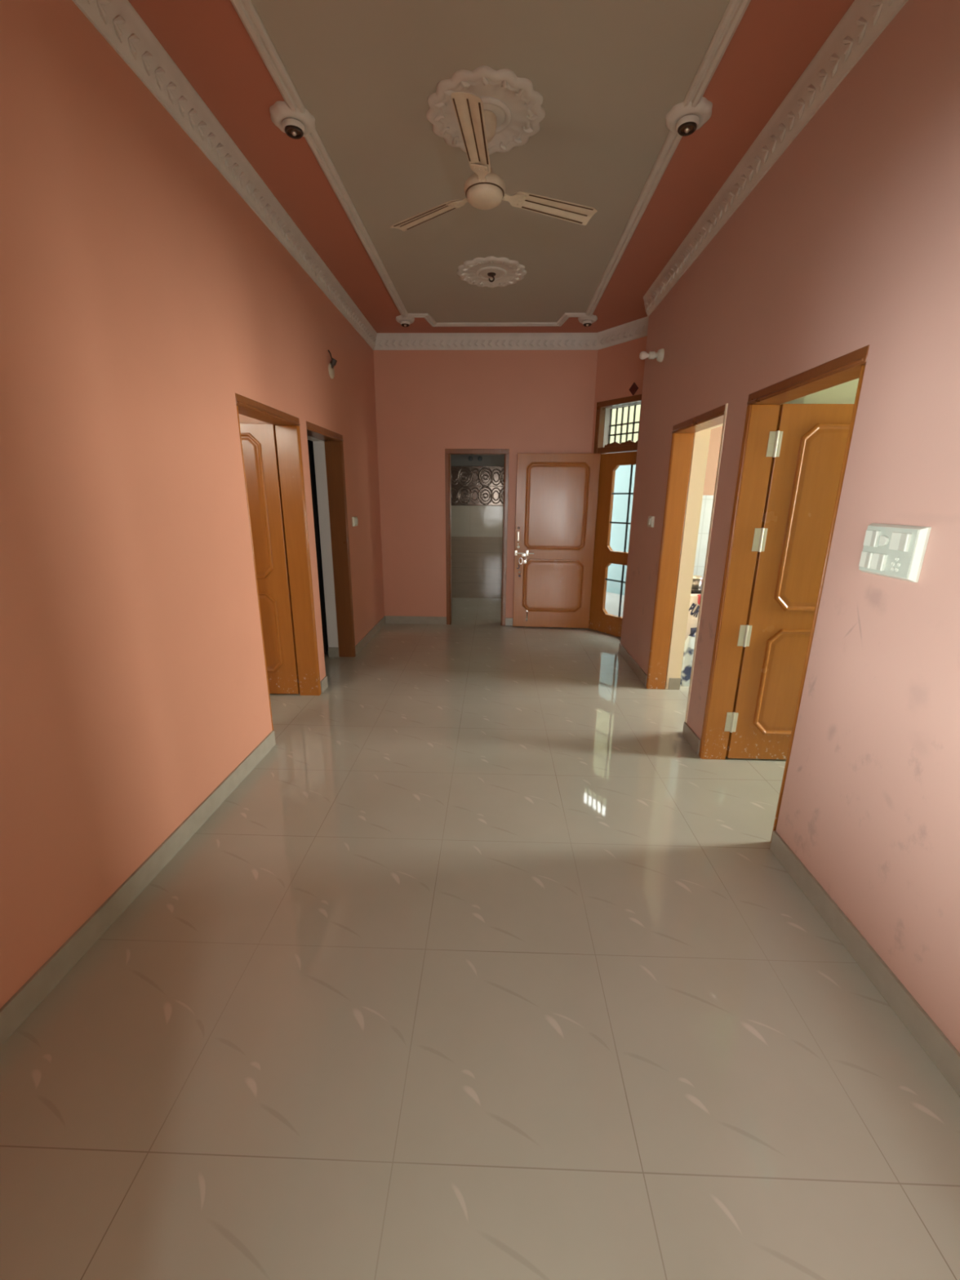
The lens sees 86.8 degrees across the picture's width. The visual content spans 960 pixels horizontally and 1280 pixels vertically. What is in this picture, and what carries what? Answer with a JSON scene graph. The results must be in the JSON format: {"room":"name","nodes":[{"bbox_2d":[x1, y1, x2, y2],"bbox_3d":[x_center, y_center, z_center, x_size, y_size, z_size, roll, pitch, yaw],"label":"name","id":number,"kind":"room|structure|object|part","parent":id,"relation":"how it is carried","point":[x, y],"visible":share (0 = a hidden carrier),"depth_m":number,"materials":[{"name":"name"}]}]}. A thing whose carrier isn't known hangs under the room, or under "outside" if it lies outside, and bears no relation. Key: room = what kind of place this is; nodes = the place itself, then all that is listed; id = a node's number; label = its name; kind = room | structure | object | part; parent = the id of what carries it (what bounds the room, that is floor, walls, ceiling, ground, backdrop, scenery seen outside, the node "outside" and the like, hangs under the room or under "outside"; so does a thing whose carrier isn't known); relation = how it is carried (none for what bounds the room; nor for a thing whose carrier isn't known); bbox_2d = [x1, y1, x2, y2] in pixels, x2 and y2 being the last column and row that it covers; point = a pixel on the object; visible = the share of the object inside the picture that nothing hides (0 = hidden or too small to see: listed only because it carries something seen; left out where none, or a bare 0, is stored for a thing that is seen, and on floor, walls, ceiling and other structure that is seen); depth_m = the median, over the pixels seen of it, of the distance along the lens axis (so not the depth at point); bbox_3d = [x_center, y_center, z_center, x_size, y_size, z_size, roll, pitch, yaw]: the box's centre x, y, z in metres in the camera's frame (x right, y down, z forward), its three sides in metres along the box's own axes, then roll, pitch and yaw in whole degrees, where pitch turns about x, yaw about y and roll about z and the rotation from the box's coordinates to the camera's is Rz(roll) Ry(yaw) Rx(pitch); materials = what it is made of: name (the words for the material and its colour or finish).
{"room":"house hallway","nodes":[
{"label":"house hallway","id":0,"kind":"room"},
{"bbox_2d":[0,0,384,1008],"bbox_3d":[-1.388,-0.915,2.918,0.150,3.254,6.402,1,16,2],"label":"wall","id":1,"kind":"structure","parent":0,"point":[140,292],"depth_m":1.91,"materials":[{"name":"paint"}]},
{"bbox_2d":[0,730,275,1047],"bbox_3d":[-1.381,1.028,1.835,0.012,0.100,2.972,1,16,2],"label":"baseboard","id":2,"kind":"structure","parent":1,"relation":"attached to","point":[19,1007],"depth_m":1.89,"materials":[{"name":"grey tile"}]},
{"bbox_2d":[235,392,320,730],"bbox_3d":[-1.770,-0.454,3.444,0.954,2.075,0.893,1,16,2],"label":"door","id":3,"kind":"structure","parent":1,"relation":"in","point":[272,452],"depth_m":3.76,"materials":[{"name":"orange wood"}]},
{"bbox_3d":[-1.838,-0.959,3.690,0.580,1.023,0.016,1,16,1],"label":"raised panel","id":4,"kind":"part","parent":3,"relation":"part of","materials":[{"name":"orange wood"}]},
{"bbox_3d":[-1.846,-0.056,3.943,0.580,0.642,0.016,1,16,1],"label":"raised panel","id":5,"kind":"part","parent":3,"relation":"part of","materials":[{"name":"orange wood"}]},
{"bbox_2d":[320,675,328,693],"bbox_3d":[-1.287,0.367,4.191,0.012,0.100,0.140,1,16,2],"label":"baseboard","id":6,"kind":"structure","parent":1,"relation":"attached to","point":[324,685],"depth_m":4.18,"materials":[{"name":"grey tile"}]},
{"bbox_2d":[306,421,355,670],"bbox_3d":[-1.335,-0.724,4.422,0.163,2.075,0.889,1,16,2],"label":"door frame","id":7,"kind":"structure","parent":1,"relation":"in","point":[333,442],"depth_m":4.75,"materials":[{"name":"brown wood"}]},
{"bbox_2d":[328,349,337,378],"bbox_3d":[-1.211,-2.281,4.210,0.068,0.205,0.116,1,16,2],"label":"holder","id":8,"kind":"object","parent":1,"relation":"attached to","point":[333,362],"visible":1,"depth_m":4.18,"materials":[{"name":"beige plastic"}]},
{"bbox_2d":[329,358,337,368],"bbox_3d":[-1.212,-2.283,4.189,0.068,0.081,0.046,1,16,2],"label":"socket","id":9,"kind":"object","parent":8,"relation":"attached to","point":[333,362],"depth_m":4.17,"materials":[{"name":"metal"}]},
{"bbox_2d":[351,516,358,526],"bbox_3d":[-1.221,-1.163,4.981,0.032,0.090,0.120,1,16,2],"label":"wall switch","id":10,"kind":"object","parent":1,"relation":"attached to","point":[354,519],"visible":1,"depth_m":4.94,"materials":[{"name":"white plastic"}]},
{"bbox_2d":[355,615,385,655],"bbox_3d":[-1.224,-0.075,5.767,0.012,0.100,1.359,1,16,2],"label":"baseboard","id":11,"kind":"structure","parent":1,"relation":"attached to","point":[367,637],"depth_m":5.62,"materials":[{"name":"grey tile"}]},
{"bbox_2d":[71,0,907,350],"bbox_3d":[0.346,-2.393,2.512,3.286,0.150,6.252,1,16,2],"label":"crown molding","id":12,"kind":"structure","parent":1,"relation":"attached to","point":[117,21],"depth_m":2.49,"materials":[{"name":"white paint"}]},
{"bbox_2d":[238,413,258,423],"bbox_3d":[-2.863,-1.183,3.825,2.571,3.254,0.060,1,16,2],"label":"wall","id":13,"kind":"structure","parent":0,"point":[242,419],"depth_m":3.64,"materials":[{"name":"pink paint"}]},
{"bbox_2d":[257,419,339,657],"bbox_3d":[-1.524,-1.012,3.260,0.150,3.254,5.702,1,16,2],"label":"wall","id":14,"kind":"structure","parent":0,"point":[318,445],"depth_m":4.77,"materials":[{"name":"grey paint"}]},
{"bbox_2d":[328,647,338,657],"bbox_3d":[-1.460,0.121,5.060,0.102,0.100,0.012,1,16,2],"label":"baseboard","id":15,"kind":"structure","parent":14,"relation":"attached to","point":[332,651],"depth_m":5.05,"materials":[{"name":"grey tile"}]},
{"bbox_2d":[450,454,504,466],"bbox_3d":[0.134,-2.259,7.754,2.850,3.254,0.150,1,16,2],"label":"wall","id":16,"kind":"structure","parent":0,"point":[455,460],"depth_m":7.57,"materials":[{"name":"grey paint"}]},
{"bbox_2d":[451,536,502,598],"bbox_3d":[0.046,-1.134,7.987,2.700,0.960,0.015,1,16,2],"label":"wall tiles","id":17,"kind":"structure","parent":16,"relation":"attached to","point":[476,562],"depth_m":7.98,"materials":[{"name":"grey tile"}]},
{"bbox_2d":[451,505,503,537],"bbox_3d":[0.052,-1.820,7.795,2.700,0.465,0.015,1,16,2],"label":"wall tiles","id":18,"kind":"structure","parent":16,"relation":"attached to","point":[468,521],"depth_m":7.79,"materials":[{"name":"grey tile"}]},
{"bbox_2d":[451,466,504,506],"bbox_3d":[0.056,-2.316,7.647,2.700,0.571,0.030,1,16,2],"label":"wall tiles","id":19,"kind":"structure","parent":16,"relation":"attached to","point":[473,486],"depth_m":7.64,"materials":[{"name":"tile"}]},
{"bbox_2d":[0,597,959,1279],"bbox_3d":[0.222,0.937,2.618,9.200,0.120,11.750,1,16,2],"label":"floor","id":20,"kind":"structure","parent":0,"point":[482,970],"depth_m":1.52,"materials":[{"name":"tile"}]},
{"bbox_2d":[680,627,696,686],"bbox_3d":[1.785,0.139,4.333,0.156,0.515,0.104,1,16,2],"label":"plastic bag","id":21,"kind":"object","parent":20,"relation":"on","point":[689,646],"visible":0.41,"depth_m":4.30,"materials":[{"name":"white plastic"}]},
{"bbox_2d":[684,593,701,640],"bbox_3d":[1.894,-0.023,4.436,0.322,0.775,0.170,1,16,2],"label":"sack","id":22,"kind":"object","parent":20,"relation":"on","point":[695,600],"visible":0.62,"depth_m":4.32,"materials":[{"name":"white plastic"}]},
{"bbox_2d":[690,582,702,593],"bbox_3d":[2.982,-0.102,4.735,2.530,0.785,0.495,1,16,2],"label":"countertop","id":23,"kind":"structure","parent":20,"relation":"on","point":[694,590],"depth_m":4.44,"materials":[{"name":"black stone"}]},
{"bbox_2d":[691,574,702,588],"bbox_3d":[1.940,-0.528,4.556,0.108,0.114,0.108,1,16,2],"label":"steel pot","id":24,"kind":"object","parent":23,"relation":"on","point":[697,580],"visible":0.8,"depth_m":4.52,"materials":[{"name":"silver metal"}]},
{"bbox_3d":[1.940,-0.571,4.544,0.106,0.025,0.106,1,16,2],"label":"pot lid","id":25,"kind":"part","parent":24,"relation":"part of","materials":[{"name":"metal"}]},
{"bbox_2d":[373,350,597,617],"bbox_3d":[-0.058,-1.783,6.052,2.859,3.254,0.200,1,16,2],"label":"wall","id":26,"kind":"structure","parent":0,"point":[428,402],"depth_m":5.77,"materials":[{"name":"paint"}]},
{"bbox_2d":[385,615,446,624],"bbox_3d":[-0.807,-0.250,6.402,0.772,0.100,0.012,1,16,2],"label":"baseboard","id":27,"kind":"structure","parent":26,"relation":"attached to","point":[388,619],"depth_m":6.40,"materials":[{"name":"grey tile"}]},
{"bbox_2d":[450,463,452,621],"bbox_3d":[-0.036,-1.236,6.267,0.740,2.085,0.080,1,16,2],"label":"door reveal","id":28,"kind":"structure","parent":26,"relation":"in","point":[451,464],"depth_m":6.15,"materials":[{"name":"grey paint"}]},
{"bbox_2d":[444,448,509,625],"bbox_3d":[-0.041,-1.207,6.165,0.740,2.085,0.133,1,16,2],"label":"door frame","id":29,"kind":"structure","parent":26,"relation":"in","point":[448,452],"depth_m":6.04,"materials":[{"name":"brown wood"}]},
{"bbox_2d":[505,617,512,626],"bbox_3d":[0.785,-0.220,6.347,0.935,0.100,0.012,1,16,2],"label":"baseboard","id":30,"kind":"structure","parent":26,"relation":"attached to","point":[508,621],"depth_m":6.36,"materials":[{"name":"grey tile"}]},
{"bbox_2d":[591,335,647,453],"bbox_3d":[1.733,-1.593,5.438,0.180,3.254,1.344,-11,19,-34],"label":"wall","id":31,"kind":"structure","parent":0,"point":[619,366],"depth_m":5.34,"materials":[{"name":"paint"}]},
{"bbox_2d":[512,394,641,637],"bbox_3d":[1.302,-1.338,5.776,1.758,2.572,0.577,9,18,28],"label":"door","id":32,"kind":"structure","parent":31,"relation":"in","point":[563,554],"depth_m":5.92,"materials":[{"name":"brown wood"}]},
{"bbox_3d":[0.451,-1.224,5.991,0.026,0.110,0.021,2,16,4],"label":"lock plate","id":33,"kind":"part","parent":32,"relation":"part of","materials":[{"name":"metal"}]},
{"bbox_3d":[0.875,-0.649,6.122,0.720,0.640,0.016,2,16,4],"label":"raised panel","id":34,"kind":"part","parent":32,"relation":"part of","materials":[{"name":"brown wood"}]},
{"bbox_3d":[0.884,-1.537,5.873,0.720,0.985,0.016,2,16,4],"label":"raised panel","id":35,"kind":"part","parent":32,"relation":"part of","materials":[{"name":"brown wood"}]},
{"bbox_3d":[1.623,-1.019,5.647,0.043,2.027,0.930,-11,19,-34],"label":"frame","id":36,"kind":"part","parent":32,"relation":"part of","materials":[{"name":"orange wood"}]},
{"bbox_3d":[1.631,-2.029,5.363,0.087,0.060,0.938,-11,19,-34],"label":"transom rail","id":37,"kind":"part","parent":32,"relation":"part of","materials":[{"name":"brown wood"}]},
{"bbox_2d":[608,404,640,444],"bbox_3d":[1.734,-2.279,5.368,0.014,0.412,0.938,-11,19,-34],"label":"grille","id":38,"kind":"object","parent":32,"relation":"attached to","point":[633,423],"depth_m":5.57,"materials":[{"name":"metal"}]},
{"bbox_2d":[603,402,641,447],"bbox_3d":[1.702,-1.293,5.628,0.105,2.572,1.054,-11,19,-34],"label":"window frame","id":39,"kind":"structure","parent":31,"relation":"in","point":[607,414],"depth_m":5.69,"materials":[{"name":"grey paint"}]},
{"bbox_2d":[628,382,638,395],"bbox_3d":[1.580,-2.584,5.223,0.010,0.124,0.116,-11,19,-34],"label":"plaque","id":40,"kind":"object","parent":31,"relation":"attached to","point":[633,388],"visible":1,"depth_m":5.22,"materials":[{"name":"red paint"}]},
{"bbox_2d":[702,426,722,582],"bbox_3d":[2.957,-1.386,4.740,2.668,3.254,0.190,1,16,2],"label":"wall","id":41,"kind":"structure","parent":0,"point":[716,433],"depth_m":4.61,"materials":[{"name":"beige paint"}]},
{"bbox_2d":[693,495,713,577],"bbox_3d":[3.006,-0.940,4.761,2.556,0.785,0.008,1,16,2],"label":"wall tiles","id":42,"kind":"structure","parent":41,"relation":"attached to","point":[707,500],"depth_m":4.78,"materials":[{"name":"white tile"}]},
{"bbox_2d":[665,395,804,688],"bbox_3d":[1.590,-0.635,2.021,0.150,3.254,5.553,1,16,2],"label":"wall","id":43,"kind":"structure","parent":0,"point":[701,438],"depth_m":3.98,"materials":[{"name":"beige paint"}]},
{"bbox_2d":[668,677,680,689],"bbox_3d":[1.639,0.369,4.278,0.092,0.100,0.012,1,16,2],"label":"baseboard","id":44,"kind":"structure","parent":43,"relation":"attached to","point":[674,683],"depth_m":4.27,"materials":[{"name":"grey tile"}]},
{"bbox_2d":[620,0,959,1053],"bbox_3d":[1.454,-0.738,2.382,0.150,3.254,5.193,1,16,2],"label":"wall","id":45,"kind":"structure","parent":0,"point":[849,242],"depth_m":1.76,"materials":[{"name":"paint"}]},
{"bbox_2d":[618,643,647,686],"bbox_3d":[1.439,0.215,4.823,0.012,0.100,1.012,1,16,2],"label":"baseboard","id":46,"kind":"structure","parent":45,"relation":"attached to","point":[640,673],"depth_m":4.74,"materials":[{"name":"grey tile"}]},
{"bbox_2d":[647,515,654,527],"bbox_3d":[1.433,-0.997,4.273,0.032,0.090,0.120,1,16,2],"label":"wall switch","id":47,"kind":"object","parent":45,"relation":"attached to","point":[651,519],"visible":1,"depth_m":4.23,"materials":[{"name":"white plastic"}]},
{"bbox_2d":[639,348,664,362],"bbox_3d":[1.375,-2.290,4.084,0.184,0.096,0.096,1,16,2],"label":"holder","id":48,"kind":"object","parent":45,"relation":"attached to","point":[660,354],"visible":1,"depth_m":4.06,"materials":[{"name":"white plastic"}]},
{"bbox_3d":[1.321,-2.291,4.086,0.078,0.062,0.062,1,16,2],"label":"bulb","id":49,"kind":"part","parent":48,"relation":"part of","materials":[{"name":"white glass"}]},
{"bbox_2d":[648,351,657,359],"bbox_3d":[1.391,-2.289,4.084,0.070,0.056,0.056,1,16,2],"label":"socket","id":50,"kind":"object","parent":48,"relation":"attached to","point":[651,354],"depth_m":4.07,"materials":[{"name":"white plastic"}]},
{"bbox_2d":[645,404,725,688],"bbox_3d":[1.481,-0.473,3.622,0.151,2.075,0.924,1,16,2],"label":"door frame","id":51,"kind":"structure","parent":45,"relation":"in","point":[682,436],"depth_m":3.96,"materials":[{"name":"orange wood"}]},
{"bbox_2d":[682,721,700,754],"bbox_3d":[1.379,0.637,3.315,0.012,0.100,0.274,1,16,2],"label":"baseboard","id":52,"kind":"structure","parent":45,"relation":"attached to","point":[688,734],"depth_m":3.30,"materials":[{"name":"grey tile"}]},
{"bbox_2d":[684,403,728,722],"bbox_3d":[1.407,-0.396,3.158,0.025,1.975,0.024,1,16,2],"label":"door frame","id":53,"kind":"structure","parent":45,"relation":"attached to","point":[726,404],"depth_m":3.12,"materials":[{"name":"brown wood"}]},
{"bbox_2d":[698,344,869,842],"bbox_3d":[1.842,-0.147,2.470,0.963,2.075,0.893,1,16,2],"label":"door","id":54,"kind":"structure","parent":45,"relation":"in","point":[793,458],"depth_m":2.79,"materials":[{"name":"orange wood"}]},
{"bbox_3d":[1.932,0.260,2.980,0.562,0.658,0.016,1,16,2],"label":"raised panel","id":55,"kind":"part","parent":54,"relation":"part of","materials":[{"name":"orange wood"}]},
{"bbox_3d":[1.940,-0.634,2.729,0.562,0.985,0.016,1,16,2],"label":"raised panel","id":56,"kind":"part","parent":54,"relation":"part of","materials":[{"name":"orange wood"}]},
{"bbox_2d":[769,831,959,1097],"bbox_3d":[1.300,1.197,1.319,0.012,0.100,2.090,1,16,2],"label":"baseboard","id":57,"kind":"structure","parent":45,"relation":"attached to","point":[931,1039],"depth_m":1.67,"materials":[{"name":"grey tile"}]},
{"bbox_2d":[858,523,931,582],"bbox_3d":[1.326,-0.288,1.645,0.038,0.166,0.240,1,16,2],"label":"switchboard","id":58,"kind":"object","parent":45,"relation":"attached to","point":[889,550],"visible":1,"depth_m":1.61,"materials":[{"name":"white plastic"}]},
{"bbox_2d":[858,551,873,568],"bbox_3d":[1.315,-0.274,1.730,0.012,0.052,0.055,1,16,2],"label":"rocker switch","id":59,"kind":"object","parent":58,"relation":"attached to","point":[866,561],"depth_m":1.72,"materials":[{"name":"white plastic"}]},
{"bbox_2d":[862,529,880,546],"bbox_3d":[1.316,-0.342,1.708,0.012,0.052,0.061,1,16,2],"label":"rocker switch","id":60,"kind":"object","parent":58,"relation":"attached to","point":[872,538],"depth_m":1.70,"materials":[{"name":"white plastic"}]},
{"bbox_2d":[870,552,887,570],"bbox_3d":[1.313,-0.258,1.675,0.012,0.052,0.058,1,16,2],"label":"rocker switch","id":61,"kind":"object","parent":58,"relation":"attached to","point":[878,561],"depth_m":1.67,"materials":[{"name":"white plastic"}]},
{"bbox_3d":[1.314,-0.322,1.651,0.010,0.034,0.032,1,16,2],"label":"dimmer knob","id":62,"kind":"part","parent":58,"relation":"part of","materials":[{"name":"white plastic"}]},
{"bbox_2d":[888,532,911,551],"bbox_3d":[1.311,-0.307,1.587,0.012,0.054,0.074,1,16,2],"label":"rocker switch","id":63,"kind":"object","parent":58,"relation":"attached to","point":[897,541],"depth_m":1.58,"materials":[{"name":"white plastic"}]},
{"bbox_2d":[803,377,858,404],"bbox_3d":[3.206,-0.841,2.807,3.018,3.254,0.140,1,16,2],"label":"wall","id":64,"kind":"structure","parent":0,"point":[845,393],"depth_m":2.66,"materials":[{"name":"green paint"}]},
{"bbox_3d":[0.253,-2.326,1.702,9.200,0.150,11.750,1,16,2],"label":"ceiling","id":65,"kind":"structure","parent":0,"visible":0},
{"bbox_2d":[251,0,729,322],"bbox_3d":[0.057,-2.435,2.389,1.764,0.006,5.715,1,16,2],"label":"ceiling panel","id":66,"kind":"object","parent":65,"relation":"attached to","point":[608,74],"visible":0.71,"depth_m":2.35,"materials":[{"name":"white paint"}]},
{"bbox_2d":[426,65,545,155],"bbox_3d":[0.026,-2.406,2.338,0.548,0.028,0.548,1,16,2],"label":"ceiling rose","id":67,"kind":"object","parent":66,"relation":"attached to","point":[518,111],"visible":0.75,"depth_m":2.26,"materials":[{"name":"white paint"}]},
{"bbox_2d":[390,92,597,231],"bbox_3d":[0.045,-2.215,2.280,1.087,0.333,0.994,1,16,2],"label":"ceiling fan","id":68,"kind":"object","parent":67,"relation":"hanging from","point":[484,189],"visible":1,"depth_m":2.36,"materials":[{"name":"beige metal"}]},
{"bbox_3d":[-0.275,-2.200,2.634,0.452,0.027,0.117,12,20,36],"label":"blade","id":69,"kind":"part","parent":68,"relation":"part of","materials":[{"name":"beige metal"}]},
{"bbox_3d":[-0.023,-2.035,2.055,0.117,0.027,0.452,2,16,7],"label":"blade","id":70,"kind":"part","parent":68,"relation":"part of","materials":[{"name":"beige metal"}]},
{"bbox_3d":[0.371,-2.172,2.553,0.452,0.027,0.117,-6,17,-22],"label":"blade","id":71,"kind":"part","parent":68,"relation":"part of","materials":[{"name":"beige metal"}]},
{"bbox_2d":[456,256,526,287],"bbox_3d":[0.091,-2.865,3.974,0.548,0.028,0.548,1,16,2],"label":"ceiling rose","id":72,"kind":"object","parent":66,"relation":"attached to","point":[474,272],"visible":0.99,"depth_m":3.93,"materials":[{"name":"white paint"}]},
{"bbox_2d":[487,272,495,282],"bbox_3d":[0.090,-2.843,3.980,0.070,0.066,0.070,1,16,2],"label":"ceiling hook","id":73,"kind":"object","parent":72,"relation":"hanging from","point":[490,274],"visible":1,"depth_m":3.97,"materials":[{"name":"metal"}]},
{"bbox_2d":[230,0,751,326],"bbox_3d":[0.057,-2.422,2.392,1.832,0.023,5.783,1,16,2],"label":"trim","id":74,"kind":"structure","parent":65,"relation":"attached to","point":[735,11],"depth_m":2.54,"materials":[{"name":"white paint"}]},
{"bbox_2d":[269,101,315,136],"bbox_3d":[-0.874,-2.415,2.377,0.206,0.056,0.199,1,16,2],"label":"ceiling medallion","id":75,"kind":"object","parent":74,"relation":"attached to","point":[282,115],"visible":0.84,"depth_m":2.33,"materials":[{"name":"white paint"}]},
{"bbox_2d":[284,124,302,138],"bbox_3d":[-0.874,-2.382,2.386,0.082,0.019,0.082,1,16,2],"label":"spot lamp","id":76,"kind":"object","parent":75,"relation":"attached to","point":[293,131],"visible":1,"depth_m":2.38,"materials":[{"name":"metal"}]},
{"bbox_3d":[-0.874,-2.381,2.386,0.026,0.017,0.026,1,16,2],"label":"bulb","id":77,"kind":"part","parent":76,"relation":"part of","materials":[{"name":"glass"}]},
{"bbox_2d":[665,97,712,133],"bbox_3d":[0.956,-2.386,2.333,0.206,0.056,0.199,1,16,2],"label":"ceiling medallion","id":78,"kind":"object","parent":74,"relation":"attached to","point":[700,114],"visible":0.87,"depth_m":2.29,"materials":[{"name":"white paint"}]},
{"bbox_2d":[677,121,697,136],"bbox_3d":[0.956,-2.353,2.342,0.082,0.019,0.082,1,16,2],"label":"spot lamp","id":79,"kind":"object","parent":78,"relation":"attached to","point":[687,128],"visible":1,"depth_m":2.34,"materials":[{"name":"metal"}]},
{"bbox_3d":[0.956,-2.352,2.342,0.026,0.017,0.026,1,16,2],"label":"bulb","id":80,"kind":"part","parent":79,"relation":"part of","materials":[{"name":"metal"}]},
{"bbox_2d":[128,0,854,333],"bbox_3d":[0.347,-2.467,2.491,3.286,0.004,6.252,1,16,2],"label":"ceiling border","id":81,"kind":"structure","parent":65,"relation":"attached to","point":[774,42],"depth_m":2.46,"materials":[{"name":"paint"}]},
{"bbox_2d":[395,315,414,324],"bbox_3d":[-0.743,-3.162,5.041,0.190,0.056,0.183,1,16,2],"label":"ceiling medallion","id":82,"kind":"object","parent":81,"relation":"attached to","point":[400,319],"visible":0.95,"depth_m":5.00,"materials":[{"name":"white paint"}]},
{"bbox_2d":[400,323,409,327],"bbox_3d":[-0.743,-3.130,5.050,0.082,0.019,0.082,1,16,2],"label":"spot lamp","id":83,"kind":"object","parent":82,"relation":"attached to","point":[405,325],"visible":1,"depth_m":5.04,"materials":[{"name":"metal"}]},
{"bbox_2d":[577,315,597,324],"bbox_3d":[1.056,-3.128,4.979,0.190,0.056,0.183,1,16,2],"label":"ceiling medallion","id":84,"kind":"object","parent":81,"relation":"attached to","point":[593,318],"visible":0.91,"depth_m":4.94,"materials":[{"name":"white paint"}]},
{"bbox_2d":[583,323,591,326],"bbox_3d":[1.056,-3.095,4.988,0.082,0.019,0.082,1,16,2],"label":"spot lamp","id":85,"kind":"object","parent":84,"relation":"attached to","point":[584,324],"visible":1,"depth_m":4.98,"materials":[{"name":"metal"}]},
{"bbox_3d":[-1.536,-1.830,4.162,0.062,0.021,1.020,1,16,2],"label":"curtain rod","id":86,"kind":"object","parent":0,"visible":0},
{"bbox_2d":[307,440,328,654],"bbox_3d":[-1.565,-0.794,4.449,0.064,2.130,0.930,1,16,2],"label":"door curtain","id":87,"kind":"object","parent":86,"relation":"hanging from","point":[310,444],"visible":0.06,"depth_m":4.81,"materials":[{"name":"black fabric"}]},
{"label":"outside","id":88,"kind":"structure","parent":0,"visible":0},
{"bbox_2d":[604,591,624,617],"bbox_3d":[4.934,-0.654,8.530,6.750,0.130,6.857,1,16,2],"label":"ground","id":89,"kind":"structure","parent":88,"point":[612,600],"depth_m":7.87,"materials":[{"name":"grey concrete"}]},
{"bbox_2d":[606,464,635,595],"bbox_3d":[3.646,-1.351,6.844,0.201,2.260,6.500,-11,19,-34],"label":"wall","id":90,"kind":"structure","parent":89,"relation":"on","point":[622,477],"depth_m":8.40,"materials":[{"name":"paint"}]},
{"bbox_2d":[609,404,640,443],"bbox_3d":[5.348,-3.238,7.258,0.201,5.700,10.000,-11,19,-34],"label":"wall","id":91,"kind":"structure","parent":89,"relation":"on","point":[637,406],"depth_m":10.24,"materials":[{"name":"paint"}]}
]}

